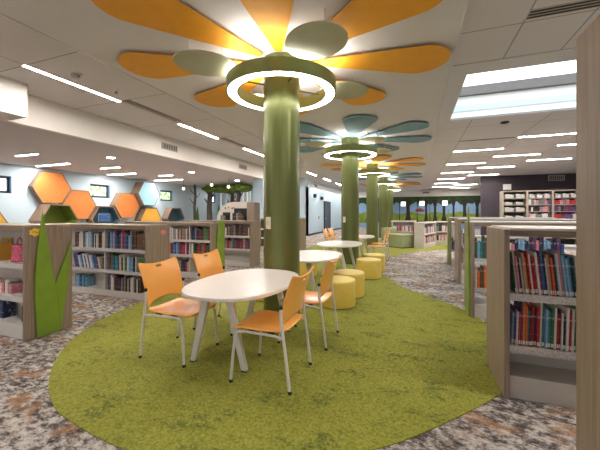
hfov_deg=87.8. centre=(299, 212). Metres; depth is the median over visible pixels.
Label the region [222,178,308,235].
wall
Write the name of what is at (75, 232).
book
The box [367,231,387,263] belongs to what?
chair
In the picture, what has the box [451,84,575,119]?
trim
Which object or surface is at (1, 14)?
trim
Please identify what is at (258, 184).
wall pier
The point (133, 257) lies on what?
book
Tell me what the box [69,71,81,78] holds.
smoke detector
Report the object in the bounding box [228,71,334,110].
diffuser
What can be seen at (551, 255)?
book
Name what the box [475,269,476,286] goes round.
book
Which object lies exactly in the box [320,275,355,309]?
stool
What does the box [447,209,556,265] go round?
bookcase
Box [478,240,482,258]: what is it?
book
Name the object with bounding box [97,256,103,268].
book
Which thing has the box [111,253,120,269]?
book
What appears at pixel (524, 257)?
book
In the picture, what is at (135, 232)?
book
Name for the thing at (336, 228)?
baseboard
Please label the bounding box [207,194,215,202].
window
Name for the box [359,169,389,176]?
ring light
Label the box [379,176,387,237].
column
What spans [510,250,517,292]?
book
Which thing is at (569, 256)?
book
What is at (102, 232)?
book
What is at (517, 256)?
book
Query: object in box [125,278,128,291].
book
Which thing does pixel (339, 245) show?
table
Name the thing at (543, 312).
book
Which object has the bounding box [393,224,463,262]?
books
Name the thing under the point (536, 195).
bin
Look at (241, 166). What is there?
air vent
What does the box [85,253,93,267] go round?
book
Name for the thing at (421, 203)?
window
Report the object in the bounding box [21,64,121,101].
strip light
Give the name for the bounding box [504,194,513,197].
bin
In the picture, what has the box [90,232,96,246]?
book
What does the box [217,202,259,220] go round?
bookcase
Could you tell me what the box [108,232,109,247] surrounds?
book
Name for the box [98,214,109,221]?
picture book
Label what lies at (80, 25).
ceiling
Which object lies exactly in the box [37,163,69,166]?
recessed light
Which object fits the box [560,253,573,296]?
book
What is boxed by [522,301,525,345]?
book
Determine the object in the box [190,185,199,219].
tree
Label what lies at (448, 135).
ceiling tiles
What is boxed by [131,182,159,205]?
hexagon nook
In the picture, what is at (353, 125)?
ceiling petal
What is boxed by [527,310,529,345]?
book
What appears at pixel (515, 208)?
bin
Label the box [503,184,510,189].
notice
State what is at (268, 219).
light switch
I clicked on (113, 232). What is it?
book
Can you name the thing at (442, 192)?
wall
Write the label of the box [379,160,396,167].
oval
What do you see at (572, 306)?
book
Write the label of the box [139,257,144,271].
book
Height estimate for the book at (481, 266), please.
0.287 m
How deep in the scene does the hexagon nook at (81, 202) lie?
12.14 m
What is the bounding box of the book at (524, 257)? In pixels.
[524,257,529,293]
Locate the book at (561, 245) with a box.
[560,243,563,253]
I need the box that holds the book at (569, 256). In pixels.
[569,256,575,285]
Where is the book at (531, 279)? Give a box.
[527,253,533,294]
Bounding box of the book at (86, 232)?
[86,232,87,246]
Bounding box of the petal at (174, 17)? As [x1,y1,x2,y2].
[91,0,262,56]
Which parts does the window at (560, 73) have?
pane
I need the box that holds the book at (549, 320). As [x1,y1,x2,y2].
[548,310,550,348]
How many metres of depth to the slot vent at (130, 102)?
6.54 m
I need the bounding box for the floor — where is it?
[0,227,575,449]
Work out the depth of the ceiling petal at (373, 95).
5.51 m
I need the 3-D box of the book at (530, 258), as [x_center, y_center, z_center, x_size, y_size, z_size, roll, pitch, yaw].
[1.776,0.473,2.424,0.036,0.272,0.195,0,0,20]
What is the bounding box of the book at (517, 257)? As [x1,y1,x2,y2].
[517,257,522,293]
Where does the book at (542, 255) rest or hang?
on the bookcase at (540, 375)
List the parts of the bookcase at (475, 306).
panel, rail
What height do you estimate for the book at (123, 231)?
0.306 m
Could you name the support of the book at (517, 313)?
on the bookcase at (540, 375)
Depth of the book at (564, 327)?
2.26 m
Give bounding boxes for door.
[324,201,330,231]
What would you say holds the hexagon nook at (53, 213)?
attached to the wall at (18, 206)
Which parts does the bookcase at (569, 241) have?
shelf, shelf, shelf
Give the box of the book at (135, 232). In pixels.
[134,231,142,249]
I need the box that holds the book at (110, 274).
[109,274,111,289]
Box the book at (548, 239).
[546,238,552,248]
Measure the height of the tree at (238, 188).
3.007 m
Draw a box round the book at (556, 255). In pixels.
[555,253,562,295]
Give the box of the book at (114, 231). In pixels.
[110,231,114,247]
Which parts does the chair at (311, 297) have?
seat, seat rail, leg, backrest, leg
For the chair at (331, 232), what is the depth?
10.47 m
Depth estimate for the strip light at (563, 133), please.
8.65 m
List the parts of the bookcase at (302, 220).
panel, panel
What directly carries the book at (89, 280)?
on the bookcase at (157, 236)
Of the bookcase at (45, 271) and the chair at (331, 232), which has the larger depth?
the chair at (331, 232)
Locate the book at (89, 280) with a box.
[86,276,93,286]
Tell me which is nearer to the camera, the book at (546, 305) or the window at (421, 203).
the book at (546, 305)
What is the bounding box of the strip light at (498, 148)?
[454,148,503,151]
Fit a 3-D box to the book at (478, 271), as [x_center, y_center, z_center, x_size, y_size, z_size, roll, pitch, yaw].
[2.413,0.888,4.243,0.029,0.221,0.142,0,0,20]
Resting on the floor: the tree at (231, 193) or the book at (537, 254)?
the tree at (231, 193)
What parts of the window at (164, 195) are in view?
pane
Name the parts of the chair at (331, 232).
backrest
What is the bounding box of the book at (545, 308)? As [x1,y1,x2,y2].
[543,306,548,348]
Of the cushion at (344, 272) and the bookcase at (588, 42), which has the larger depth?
the cushion at (344, 272)
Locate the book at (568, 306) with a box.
[565,305,574,351]
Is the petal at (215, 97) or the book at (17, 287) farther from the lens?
the petal at (215, 97)
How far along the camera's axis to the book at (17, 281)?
3.69 m
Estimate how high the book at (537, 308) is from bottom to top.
0.294 m
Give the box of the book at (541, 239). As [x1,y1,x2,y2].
[536,237,543,251]
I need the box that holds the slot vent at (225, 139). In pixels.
[220,138,248,147]
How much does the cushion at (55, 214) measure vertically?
1.039 m
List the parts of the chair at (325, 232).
backrest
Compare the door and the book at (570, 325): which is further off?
the door
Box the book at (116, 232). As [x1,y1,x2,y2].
[115,231,121,248]
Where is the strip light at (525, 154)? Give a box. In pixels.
[493,154,536,156]
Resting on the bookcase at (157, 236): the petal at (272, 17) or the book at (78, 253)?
the book at (78, 253)
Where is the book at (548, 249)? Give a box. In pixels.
[547,248,564,296]
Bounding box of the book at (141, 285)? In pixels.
[139,277,143,292]
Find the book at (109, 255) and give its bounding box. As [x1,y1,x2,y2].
[108,253,117,269]
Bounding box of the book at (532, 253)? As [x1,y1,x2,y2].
[525,249,540,294]
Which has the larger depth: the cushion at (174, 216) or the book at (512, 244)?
the cushion at (174, 216)
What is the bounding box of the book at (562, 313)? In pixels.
[560,311,563,350]
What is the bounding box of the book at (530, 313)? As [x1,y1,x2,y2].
[528,309,531,346]
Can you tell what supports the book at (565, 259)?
on the bookcase at (540, 375)
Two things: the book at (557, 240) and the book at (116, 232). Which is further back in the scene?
the book at (116, 232)
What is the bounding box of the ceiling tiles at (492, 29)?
[453,0,599,65]
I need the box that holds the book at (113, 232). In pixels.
[113,232,114,248]
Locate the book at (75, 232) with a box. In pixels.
[75,232,76,246]
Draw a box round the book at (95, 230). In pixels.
[88,230,95,246]
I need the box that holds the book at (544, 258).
[544,258,549,295]
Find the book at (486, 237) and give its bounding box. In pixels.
[485,237,486,258]
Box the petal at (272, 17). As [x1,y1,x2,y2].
[240,0,293,50]
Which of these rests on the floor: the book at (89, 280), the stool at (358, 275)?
the stool at (358, 275)
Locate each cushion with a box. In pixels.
[44,206,66,222]
[93,207,113,223]
[168,209,178,221]
[320,275,354,283]
[334,269,363,275]
[356,257,380,261]
[363,253,384,255]
[387,233,413,236]
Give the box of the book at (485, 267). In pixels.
[484,266,486,287]
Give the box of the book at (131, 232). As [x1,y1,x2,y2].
[130,231,133,249]
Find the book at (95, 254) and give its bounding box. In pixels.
[92,254,100,267]
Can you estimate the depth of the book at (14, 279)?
3.67 m
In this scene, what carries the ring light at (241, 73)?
attached to the column at (281, 96)
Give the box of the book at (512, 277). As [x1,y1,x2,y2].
[510,252,515,292]
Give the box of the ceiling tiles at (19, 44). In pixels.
[0,15,365,190]
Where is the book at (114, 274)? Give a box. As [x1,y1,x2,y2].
[114,274,118,289]
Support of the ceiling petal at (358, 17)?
attached to the ceiling at (80, 25)
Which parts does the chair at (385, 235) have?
seat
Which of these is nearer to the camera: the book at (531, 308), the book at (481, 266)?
the book at (531, 308)
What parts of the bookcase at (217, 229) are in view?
rail, panel, panel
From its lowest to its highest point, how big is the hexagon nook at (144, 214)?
1.117 m
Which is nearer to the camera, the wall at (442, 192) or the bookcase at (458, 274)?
the bookcase at (458, 274)
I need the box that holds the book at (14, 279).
[5,278,19,292]
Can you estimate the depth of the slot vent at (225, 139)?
9.52 m
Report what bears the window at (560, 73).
attached to the trim at (564, 89)
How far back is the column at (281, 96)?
4.02 m
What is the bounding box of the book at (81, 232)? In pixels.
[81,232,82,246]
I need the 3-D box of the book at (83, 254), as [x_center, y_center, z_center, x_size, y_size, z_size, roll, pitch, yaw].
[-3.787,0.835,5.557,0.098,0.248,0.139,0,0,20]
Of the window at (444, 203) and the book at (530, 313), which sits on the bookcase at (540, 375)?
the book at (530, 313)
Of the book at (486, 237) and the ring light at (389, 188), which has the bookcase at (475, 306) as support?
the book at (486, 237)
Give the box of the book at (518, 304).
[514,301,522,345]
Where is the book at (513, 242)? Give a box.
[512,241,517,250]
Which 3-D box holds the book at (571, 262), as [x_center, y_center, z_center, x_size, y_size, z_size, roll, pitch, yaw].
[2.001,0.466,2.331,0.038,0.287,0.194,0,0,20]
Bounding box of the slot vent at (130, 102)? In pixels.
[123,100,180,121]
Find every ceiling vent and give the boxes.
[459,137,514,141]
[525,0,599,19]
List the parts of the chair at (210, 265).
leg, backrest, leg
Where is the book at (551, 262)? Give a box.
[550,257,556,295]
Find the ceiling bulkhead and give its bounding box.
[4,95,340,194]
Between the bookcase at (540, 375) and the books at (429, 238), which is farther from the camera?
the books at (429, 238)
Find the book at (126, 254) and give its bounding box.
[123,253,130,270]
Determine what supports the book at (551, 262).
on the bookcase at (540, 375)
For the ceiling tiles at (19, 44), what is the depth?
5.83 m
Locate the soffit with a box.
[0,75,26,120]
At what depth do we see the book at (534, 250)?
2.31 m
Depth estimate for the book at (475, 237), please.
4.19 m
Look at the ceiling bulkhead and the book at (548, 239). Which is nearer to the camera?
the book at (548, 239)
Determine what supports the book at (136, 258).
on the bookcase at (157, 236)
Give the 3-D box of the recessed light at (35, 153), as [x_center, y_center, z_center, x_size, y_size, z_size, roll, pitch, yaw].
[-7.517,-1.594,8.579,0.920,0.012,0.084,0,0,20]
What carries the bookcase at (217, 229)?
on the floor
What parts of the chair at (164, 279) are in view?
leg, seat rail, backrest, leg, leg, seat, leg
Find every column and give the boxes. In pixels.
[264,52,299,313]
[341,137,358,263]
[366,163,377,245]
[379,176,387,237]
[388,185,392,226]
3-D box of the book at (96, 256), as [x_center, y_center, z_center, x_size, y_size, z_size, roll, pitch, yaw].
[-3.479,0.845,5.450,0.090,0.228,0.149,0,0,20]
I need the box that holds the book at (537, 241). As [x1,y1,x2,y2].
[536,240,538,250]
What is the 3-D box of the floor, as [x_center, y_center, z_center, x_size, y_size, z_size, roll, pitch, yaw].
[3.437,1.447,13.228,22.700,0.106,37.200,0,0,20]
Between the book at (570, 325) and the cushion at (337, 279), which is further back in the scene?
the cushion at (337, 279)
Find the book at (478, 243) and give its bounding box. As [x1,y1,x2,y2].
[477,242,479,257]
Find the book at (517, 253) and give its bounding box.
[513,250,527,293]
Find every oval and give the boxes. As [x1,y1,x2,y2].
[173,40,234,76]
[241,83,263,109]
[285,8,347,59]
[305,135,331,146]
[320,72,367,99]
[359,132,386,143]
[377,148,390,152]
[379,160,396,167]
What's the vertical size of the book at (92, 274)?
0.209 m
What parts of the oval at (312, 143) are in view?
panel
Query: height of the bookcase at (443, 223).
1.024 m
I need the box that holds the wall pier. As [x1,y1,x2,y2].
[253,179,263,218]
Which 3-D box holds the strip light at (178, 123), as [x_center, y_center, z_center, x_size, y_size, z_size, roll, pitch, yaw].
[-2.651,-2.154,8.278,0.084,0.012,1.600,0,0,20]
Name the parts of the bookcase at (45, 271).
rail, shelf, shelf, panel, panel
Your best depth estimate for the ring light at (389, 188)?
21.51 m
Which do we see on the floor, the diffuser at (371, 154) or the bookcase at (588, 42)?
the bookcase at (588, 42)
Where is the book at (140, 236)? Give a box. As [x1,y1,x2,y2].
[137,233,144,249]
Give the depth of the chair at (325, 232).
9.72 m
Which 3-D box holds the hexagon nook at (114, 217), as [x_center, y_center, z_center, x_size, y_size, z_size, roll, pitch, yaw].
[-8.216,0.270,13.068,0.338,1.126,1.300,0,0,20]
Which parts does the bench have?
backrest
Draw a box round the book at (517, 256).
[517,256,523,293]
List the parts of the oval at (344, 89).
panel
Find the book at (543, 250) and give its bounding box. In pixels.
[543,250,559,295]
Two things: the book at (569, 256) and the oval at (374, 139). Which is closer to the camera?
the book at (569, 256)
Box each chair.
[138,256,218,367]
[192,249,253,335]
[229,266,313,394]
[277,255,339,350]
[322,228,340,259]
[327,227,335,250]
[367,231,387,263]
[371,229,390,259]
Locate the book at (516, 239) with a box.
[515,238,520,248]
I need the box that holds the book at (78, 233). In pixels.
[77,232,79,246]
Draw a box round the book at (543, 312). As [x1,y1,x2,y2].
[541,308,544,347]
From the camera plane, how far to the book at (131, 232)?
5.11 m
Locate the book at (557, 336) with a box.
[556,313,558,349]
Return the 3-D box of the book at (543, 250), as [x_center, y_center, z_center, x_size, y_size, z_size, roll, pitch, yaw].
[1.913,0.450,2.373,0.040,0.318,0.198,0,0,20]
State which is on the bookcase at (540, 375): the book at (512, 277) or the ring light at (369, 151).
the book at (512, 277)
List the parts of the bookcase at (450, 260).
panel, rail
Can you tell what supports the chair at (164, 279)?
on the floor
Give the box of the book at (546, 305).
[543,303,554,348]
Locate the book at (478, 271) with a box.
[477,269,479,287]
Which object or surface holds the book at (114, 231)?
on the bookcase at (157, 236)
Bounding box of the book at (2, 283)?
[1,281,4,292]
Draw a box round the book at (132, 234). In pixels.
[132,234,133,249]
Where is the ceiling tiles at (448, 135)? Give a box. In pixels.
[421,110,575,189]
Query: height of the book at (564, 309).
0.310 m
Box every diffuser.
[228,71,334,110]
[325,151,375,159]
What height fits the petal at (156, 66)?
0.046 m
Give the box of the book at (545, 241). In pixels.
[544,240,546,249]
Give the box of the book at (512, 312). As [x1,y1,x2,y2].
[510,308,514,343]
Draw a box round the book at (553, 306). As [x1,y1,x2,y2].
[547,303,557,349]
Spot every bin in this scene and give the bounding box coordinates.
[0,238,11,260]
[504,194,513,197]
[504,207,513,210]
[514,194,524,197]
[514,207,524,210]
[535,194,542,197]
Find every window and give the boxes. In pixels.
[0,176,11,192]
[90,184,109,197]
[160,190,172,200]
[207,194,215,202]
[419,201,424,205]
[442,200,447,205]
[453,60,575,112]
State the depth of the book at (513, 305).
2.35 m
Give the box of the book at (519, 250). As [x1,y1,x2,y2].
[518,249,531,294]
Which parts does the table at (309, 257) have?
leg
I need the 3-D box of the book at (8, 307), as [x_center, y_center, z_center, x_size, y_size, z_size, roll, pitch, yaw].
[-3.483,1.137,3.728,0.036,0.204,0.124,0,0,20]
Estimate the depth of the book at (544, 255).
2.30 m
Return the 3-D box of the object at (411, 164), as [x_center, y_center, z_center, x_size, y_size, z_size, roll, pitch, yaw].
[4.335,-2.045,13.147,1.880,0.046,0.758,0,0,3]
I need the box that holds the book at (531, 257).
[530,255,537,294]
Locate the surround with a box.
[438,48,575,122]
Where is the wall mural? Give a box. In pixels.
[359,196,480,223]
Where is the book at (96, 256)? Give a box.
[95,254,103,268]
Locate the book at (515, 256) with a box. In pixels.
[514,255,520,293]
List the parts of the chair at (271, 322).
leg, leg, seat rail, seat, leg, backrest, leg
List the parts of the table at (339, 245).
leg, leg, leg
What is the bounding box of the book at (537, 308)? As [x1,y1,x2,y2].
[529,302,540,347]
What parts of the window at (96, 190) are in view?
pane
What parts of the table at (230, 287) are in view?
leg, leg, leg, leg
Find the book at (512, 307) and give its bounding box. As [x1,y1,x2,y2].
[510,303,516,344]
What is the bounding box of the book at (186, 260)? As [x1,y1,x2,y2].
[184,259,188,271]
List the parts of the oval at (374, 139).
panel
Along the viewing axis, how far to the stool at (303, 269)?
6.69 m
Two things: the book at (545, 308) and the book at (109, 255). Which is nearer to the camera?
the book at (545, 308)
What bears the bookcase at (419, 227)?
on the floor
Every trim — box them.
[0,13,336,175]
[421,0,469,187]
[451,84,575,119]
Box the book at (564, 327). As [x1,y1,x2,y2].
[563,316,565,350]
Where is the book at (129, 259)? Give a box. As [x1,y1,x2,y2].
[128,258,130,270]
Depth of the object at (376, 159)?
11.58 m
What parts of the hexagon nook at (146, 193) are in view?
panel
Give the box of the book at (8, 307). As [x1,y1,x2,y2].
[2,300,15,317]
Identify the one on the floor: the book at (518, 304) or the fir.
the fir
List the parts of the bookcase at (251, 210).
panel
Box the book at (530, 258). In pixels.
[530,258,535,293]
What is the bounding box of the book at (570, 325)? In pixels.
[569,310,571,351]
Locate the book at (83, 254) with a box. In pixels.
[82,253,87,266]
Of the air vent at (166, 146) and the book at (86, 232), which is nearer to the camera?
the book at (86, 232)
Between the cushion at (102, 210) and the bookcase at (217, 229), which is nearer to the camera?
the bookcase at (217, 229)
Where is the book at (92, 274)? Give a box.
[85,273,93,286]
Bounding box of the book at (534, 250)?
[530,249,546,295]
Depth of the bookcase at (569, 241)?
13.06 m
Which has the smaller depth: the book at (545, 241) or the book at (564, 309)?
the book at (564, 309)
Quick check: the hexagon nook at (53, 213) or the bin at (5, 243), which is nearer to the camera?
the bin at (5, 243)
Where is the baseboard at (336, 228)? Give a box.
[308,228,340,235]
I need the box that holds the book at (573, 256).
[562,253,575,276]
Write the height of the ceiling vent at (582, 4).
0.009 m
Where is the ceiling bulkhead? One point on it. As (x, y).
(42, 114)
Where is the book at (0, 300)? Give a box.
[0,300,2,317]
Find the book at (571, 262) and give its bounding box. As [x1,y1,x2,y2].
[569,257,575,297]
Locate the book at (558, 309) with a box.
[552,304,560,349]
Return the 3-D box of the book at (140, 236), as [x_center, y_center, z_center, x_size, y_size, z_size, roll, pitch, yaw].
[-2.551,0.465,5.049,0.190,0.270,0.040,0,0,20]
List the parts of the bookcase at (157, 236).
shelf, rail, panel, panel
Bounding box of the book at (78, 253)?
[76,252,84,266]
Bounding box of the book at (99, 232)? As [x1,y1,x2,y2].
[99,232,101,247]
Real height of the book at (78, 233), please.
0.253 m
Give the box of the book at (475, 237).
[475,237,476,257]
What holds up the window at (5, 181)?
in the wall at (18, 206)
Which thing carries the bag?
on the bookcase at (45, 271)
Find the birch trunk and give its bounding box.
[220,193,221,208]
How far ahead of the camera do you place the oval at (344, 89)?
4.62 m
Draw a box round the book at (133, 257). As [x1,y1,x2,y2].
[133,257,134,271]
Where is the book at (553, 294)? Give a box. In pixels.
[541,252,554,295]
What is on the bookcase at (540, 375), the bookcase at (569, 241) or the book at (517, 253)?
the book at (517, 253)
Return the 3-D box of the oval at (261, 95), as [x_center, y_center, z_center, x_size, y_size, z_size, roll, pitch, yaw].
[-0.669,-1.942,5.146,0.650,0.253,0.740,0,0,-25]
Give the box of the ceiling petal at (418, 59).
[311,45,450,73]
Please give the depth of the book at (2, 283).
3.67 m
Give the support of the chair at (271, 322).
on the floor
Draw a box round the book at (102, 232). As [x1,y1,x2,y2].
[102,232,103,247]
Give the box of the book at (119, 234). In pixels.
[119,234,120,248]
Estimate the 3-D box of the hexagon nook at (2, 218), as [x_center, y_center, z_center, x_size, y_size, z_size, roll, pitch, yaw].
[-9.600,0.310,9.315,0.338,1.117,1.290,0,0,20]
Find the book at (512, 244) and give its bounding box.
[511,243,514,253]
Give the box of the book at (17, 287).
[9,283,22,293]
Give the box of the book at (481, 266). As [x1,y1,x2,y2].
[480,265,483,287]
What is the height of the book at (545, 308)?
0.287 m
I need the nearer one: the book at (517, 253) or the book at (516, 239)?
the book at (517, 253)
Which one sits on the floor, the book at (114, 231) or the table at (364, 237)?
the table at (364, 237)
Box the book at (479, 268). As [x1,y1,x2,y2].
[478,267,481,287]
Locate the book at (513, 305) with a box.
[513,305,520,344]
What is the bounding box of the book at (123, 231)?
[122,230,130,248]
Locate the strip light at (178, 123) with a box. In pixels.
[178,123,218,138]
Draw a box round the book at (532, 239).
[529,237,535,249]
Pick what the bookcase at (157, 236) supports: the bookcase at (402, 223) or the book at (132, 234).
the book at (132, 234)
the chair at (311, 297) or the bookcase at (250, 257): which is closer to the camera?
the chair at (311, 297)
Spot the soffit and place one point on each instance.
(13, 93)
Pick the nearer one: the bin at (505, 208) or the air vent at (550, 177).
the bin at (505, 208)
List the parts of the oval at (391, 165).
panel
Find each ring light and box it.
[226,56,335,111]
[324,144,376,159]
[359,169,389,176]
[378,181,396,185]
[388,187,399,190]
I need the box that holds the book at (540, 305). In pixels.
[533,302,542,346]
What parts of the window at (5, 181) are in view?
pane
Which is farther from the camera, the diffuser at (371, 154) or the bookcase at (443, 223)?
the bookcase at (443, 223)
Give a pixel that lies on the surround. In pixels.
(459, 73)
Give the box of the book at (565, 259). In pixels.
[564,258,571,297]
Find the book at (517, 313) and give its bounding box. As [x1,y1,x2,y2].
[515,310,518,344]
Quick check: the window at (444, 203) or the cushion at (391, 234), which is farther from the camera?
the window at (444, 203)
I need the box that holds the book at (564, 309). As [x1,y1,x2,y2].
[555,304,569,350]
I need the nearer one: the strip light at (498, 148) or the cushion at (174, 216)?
the strip light at (498, 148)
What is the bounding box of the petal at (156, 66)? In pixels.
[118,52,243,78]
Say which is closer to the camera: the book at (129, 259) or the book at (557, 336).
the book at (557, 336)
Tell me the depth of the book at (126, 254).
5.18 m
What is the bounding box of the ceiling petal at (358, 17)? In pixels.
[330,0,441,38]
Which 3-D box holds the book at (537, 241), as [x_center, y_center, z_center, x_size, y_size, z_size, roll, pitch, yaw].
[3.041,0.480,4.027,0.038,0.259,0.141,0,0,20]
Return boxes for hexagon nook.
[0,212,7,222]
[28,171,70,203]
[28,204,78,223]
[59,190,95,218]
[86,206,119,223]
[109,193,139,217]
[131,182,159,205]
[134,208,161,220]
[161,208,184,221]
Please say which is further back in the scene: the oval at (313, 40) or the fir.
the fir
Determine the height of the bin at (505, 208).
0.170 m
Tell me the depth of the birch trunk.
20.53 m
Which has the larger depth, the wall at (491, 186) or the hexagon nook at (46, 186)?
the wall at (491, 186)
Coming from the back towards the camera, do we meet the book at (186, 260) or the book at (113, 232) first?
the book at (186, 260)
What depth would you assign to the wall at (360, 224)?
30.82 m
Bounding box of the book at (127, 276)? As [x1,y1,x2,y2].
[124,275,132,291]
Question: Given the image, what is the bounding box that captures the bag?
[11,237,22,261]
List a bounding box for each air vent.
[161,142,177,152]
[239,164,246,169]
[548,175,564,180]
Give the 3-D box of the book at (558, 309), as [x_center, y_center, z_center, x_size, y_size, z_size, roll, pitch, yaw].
[1.931,0.852,2.366,0.010,0.293,0.200,2,1,20]
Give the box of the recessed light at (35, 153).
[15,153,38,156]
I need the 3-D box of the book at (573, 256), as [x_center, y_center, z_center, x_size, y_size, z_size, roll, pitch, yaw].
[2.025,0.460,2.327,0.045,0.299,0.210,0,0,20]
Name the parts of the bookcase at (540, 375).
panel, shelf, rail, shelf, panel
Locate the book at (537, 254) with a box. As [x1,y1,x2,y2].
[537,254,542,294]
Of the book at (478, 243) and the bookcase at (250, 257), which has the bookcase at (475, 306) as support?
the book at (478, 243)
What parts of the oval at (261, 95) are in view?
panel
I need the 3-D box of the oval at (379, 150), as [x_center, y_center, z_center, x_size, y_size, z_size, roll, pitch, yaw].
[2.304,-1.942,9.123,0.740,0.253,0.650,0,0,-25]
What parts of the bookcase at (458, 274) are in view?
panel, rail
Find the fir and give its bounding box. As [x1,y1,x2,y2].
[195,207,199,219]
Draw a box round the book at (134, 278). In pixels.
[133,278,136,292]
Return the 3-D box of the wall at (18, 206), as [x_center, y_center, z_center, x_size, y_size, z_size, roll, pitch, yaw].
[-9.518,-0.150,10.436,0.280,3.100,23.000,0,0,20]
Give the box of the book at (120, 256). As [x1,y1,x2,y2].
[119,254,122,270]
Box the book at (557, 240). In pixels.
[552,238,559,252]
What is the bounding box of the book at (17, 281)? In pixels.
[8,280,21,292]
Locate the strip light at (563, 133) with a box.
[518,133,575,137]
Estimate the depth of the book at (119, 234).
5.20 m
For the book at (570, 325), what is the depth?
2.25 m
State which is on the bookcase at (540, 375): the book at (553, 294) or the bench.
the book at (553, 294)
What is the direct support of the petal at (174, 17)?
attached to the ceiling at (80, 25)
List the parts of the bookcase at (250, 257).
rail, panel, panel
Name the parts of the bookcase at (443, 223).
panel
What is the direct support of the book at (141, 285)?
on the bookcase at (157, 236)
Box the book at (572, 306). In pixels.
[569,305,575,351]
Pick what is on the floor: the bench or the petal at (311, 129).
the bench
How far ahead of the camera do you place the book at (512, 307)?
2.37 m
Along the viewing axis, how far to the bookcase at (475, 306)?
4.16 m
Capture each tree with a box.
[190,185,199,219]
[202,185,228,219]
[223,191,236,202]
[226,183,252,201]
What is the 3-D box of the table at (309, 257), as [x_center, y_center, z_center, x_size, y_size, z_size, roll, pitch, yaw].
[0.188,1.056,5.366,1.044,0.676,1.457,0,0,20]
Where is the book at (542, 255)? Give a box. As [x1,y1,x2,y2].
[542,255,547,294]
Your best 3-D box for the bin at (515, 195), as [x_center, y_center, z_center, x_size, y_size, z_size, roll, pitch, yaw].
[9.322,-0.716,13.275,0.330,0.170,0.300,0,0,20]
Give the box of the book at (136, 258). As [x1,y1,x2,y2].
[135,256,142,271]
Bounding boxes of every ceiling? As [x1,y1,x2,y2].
[0,0,466,191]
[0,121,259,186]
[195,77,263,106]
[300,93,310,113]
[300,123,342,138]
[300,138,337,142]
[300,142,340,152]
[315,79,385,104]
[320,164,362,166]
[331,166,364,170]
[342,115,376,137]
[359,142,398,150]
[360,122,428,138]
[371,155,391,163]
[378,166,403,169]
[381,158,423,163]
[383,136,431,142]
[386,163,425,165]
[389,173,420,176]
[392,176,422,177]
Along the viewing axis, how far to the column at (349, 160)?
8.49 m
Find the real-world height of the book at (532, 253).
0.316 m
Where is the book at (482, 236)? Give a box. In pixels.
[481,235,484,258]
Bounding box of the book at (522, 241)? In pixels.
[521,239,524,250]
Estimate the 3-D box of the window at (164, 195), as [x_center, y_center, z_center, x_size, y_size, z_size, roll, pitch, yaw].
[-7.168,-0.920,16.636,0.162,0.560,0.900,0,0,20]
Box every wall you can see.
[0,163,219,223]
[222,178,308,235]
[306,187,340,234]
[359,189,480,197]
[359,223,480,228]
[481,173,575,234]
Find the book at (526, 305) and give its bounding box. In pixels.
[525,305,527,345]
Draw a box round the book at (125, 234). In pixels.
[124,233,129,248]
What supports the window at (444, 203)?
attached to the wall mural
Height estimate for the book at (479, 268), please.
0.254 m
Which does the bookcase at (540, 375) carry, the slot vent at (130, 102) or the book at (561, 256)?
the book at (561, 256)
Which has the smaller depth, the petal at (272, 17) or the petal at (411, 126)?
the petal at (272, 17)
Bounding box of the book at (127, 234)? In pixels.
[127,234,129,248]
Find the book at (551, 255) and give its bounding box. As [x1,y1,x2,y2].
[544,252,558,296]
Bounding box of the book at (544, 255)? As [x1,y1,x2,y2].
[541,253,552,295]
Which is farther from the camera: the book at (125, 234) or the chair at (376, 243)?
the chair at (376, 243)
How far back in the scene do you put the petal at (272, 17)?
3.21 m
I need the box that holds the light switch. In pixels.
[266,217,270,228]
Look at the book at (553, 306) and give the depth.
2.28 m
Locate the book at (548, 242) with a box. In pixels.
[547,240,550,248]
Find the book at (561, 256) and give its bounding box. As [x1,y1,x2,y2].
[560,255,568,296]
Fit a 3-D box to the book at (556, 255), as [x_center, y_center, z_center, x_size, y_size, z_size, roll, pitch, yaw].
[1.929,0.454,2.377,0.045,0.310,0.210,0,0,20]
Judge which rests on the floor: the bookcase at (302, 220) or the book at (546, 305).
the bookcase at (302, 220)
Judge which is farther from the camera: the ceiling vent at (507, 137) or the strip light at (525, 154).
the strip light at (525, 154)
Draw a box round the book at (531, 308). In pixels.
[524,301,534,346]
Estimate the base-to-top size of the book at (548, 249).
0.329 m
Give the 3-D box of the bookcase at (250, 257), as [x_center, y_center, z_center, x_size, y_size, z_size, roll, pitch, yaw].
[-2.227,0.803,8.633,2.250,1.191,0.500,0,0,20]
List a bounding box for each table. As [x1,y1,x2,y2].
[181,269,298,372]
[300,250,341,291]
[317,241,361,274]
[340,235,374,256]
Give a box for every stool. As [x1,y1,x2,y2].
[300,263,316,276]
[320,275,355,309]
[333,269,364,297]
[356,257,380,279]
[363,253,384,271]
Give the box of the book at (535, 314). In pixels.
[533,312,536,346]
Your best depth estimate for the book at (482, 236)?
4.15 m
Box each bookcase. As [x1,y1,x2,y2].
[0,211,71,341]
[45,223,169,300]
[124,219,224,278]
[180,220,259,266]
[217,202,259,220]
[260,218,305,249]
[391,221,415,233]
[414,221,436,248]
[434,221,453,244]
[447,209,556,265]
[454,218,575,283]
[464,207,575,318]
[487,225,575,408]
[500,189,575,244]
[576,14,599,449]
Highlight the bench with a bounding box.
[381,227,413,247]
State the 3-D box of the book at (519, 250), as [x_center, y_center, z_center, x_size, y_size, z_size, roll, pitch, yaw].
[1.748,0.450,2.426,0.040,0.318,0.210,0,0,20]
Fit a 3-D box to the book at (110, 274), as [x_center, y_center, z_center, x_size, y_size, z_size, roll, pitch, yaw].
[-3.195,1.171,5.338,0.028,0.256,0.140,0,0,20]
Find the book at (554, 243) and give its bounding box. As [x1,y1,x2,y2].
[553,242,556,250]
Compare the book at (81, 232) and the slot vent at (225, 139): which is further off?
the slot vent at (225, 139)

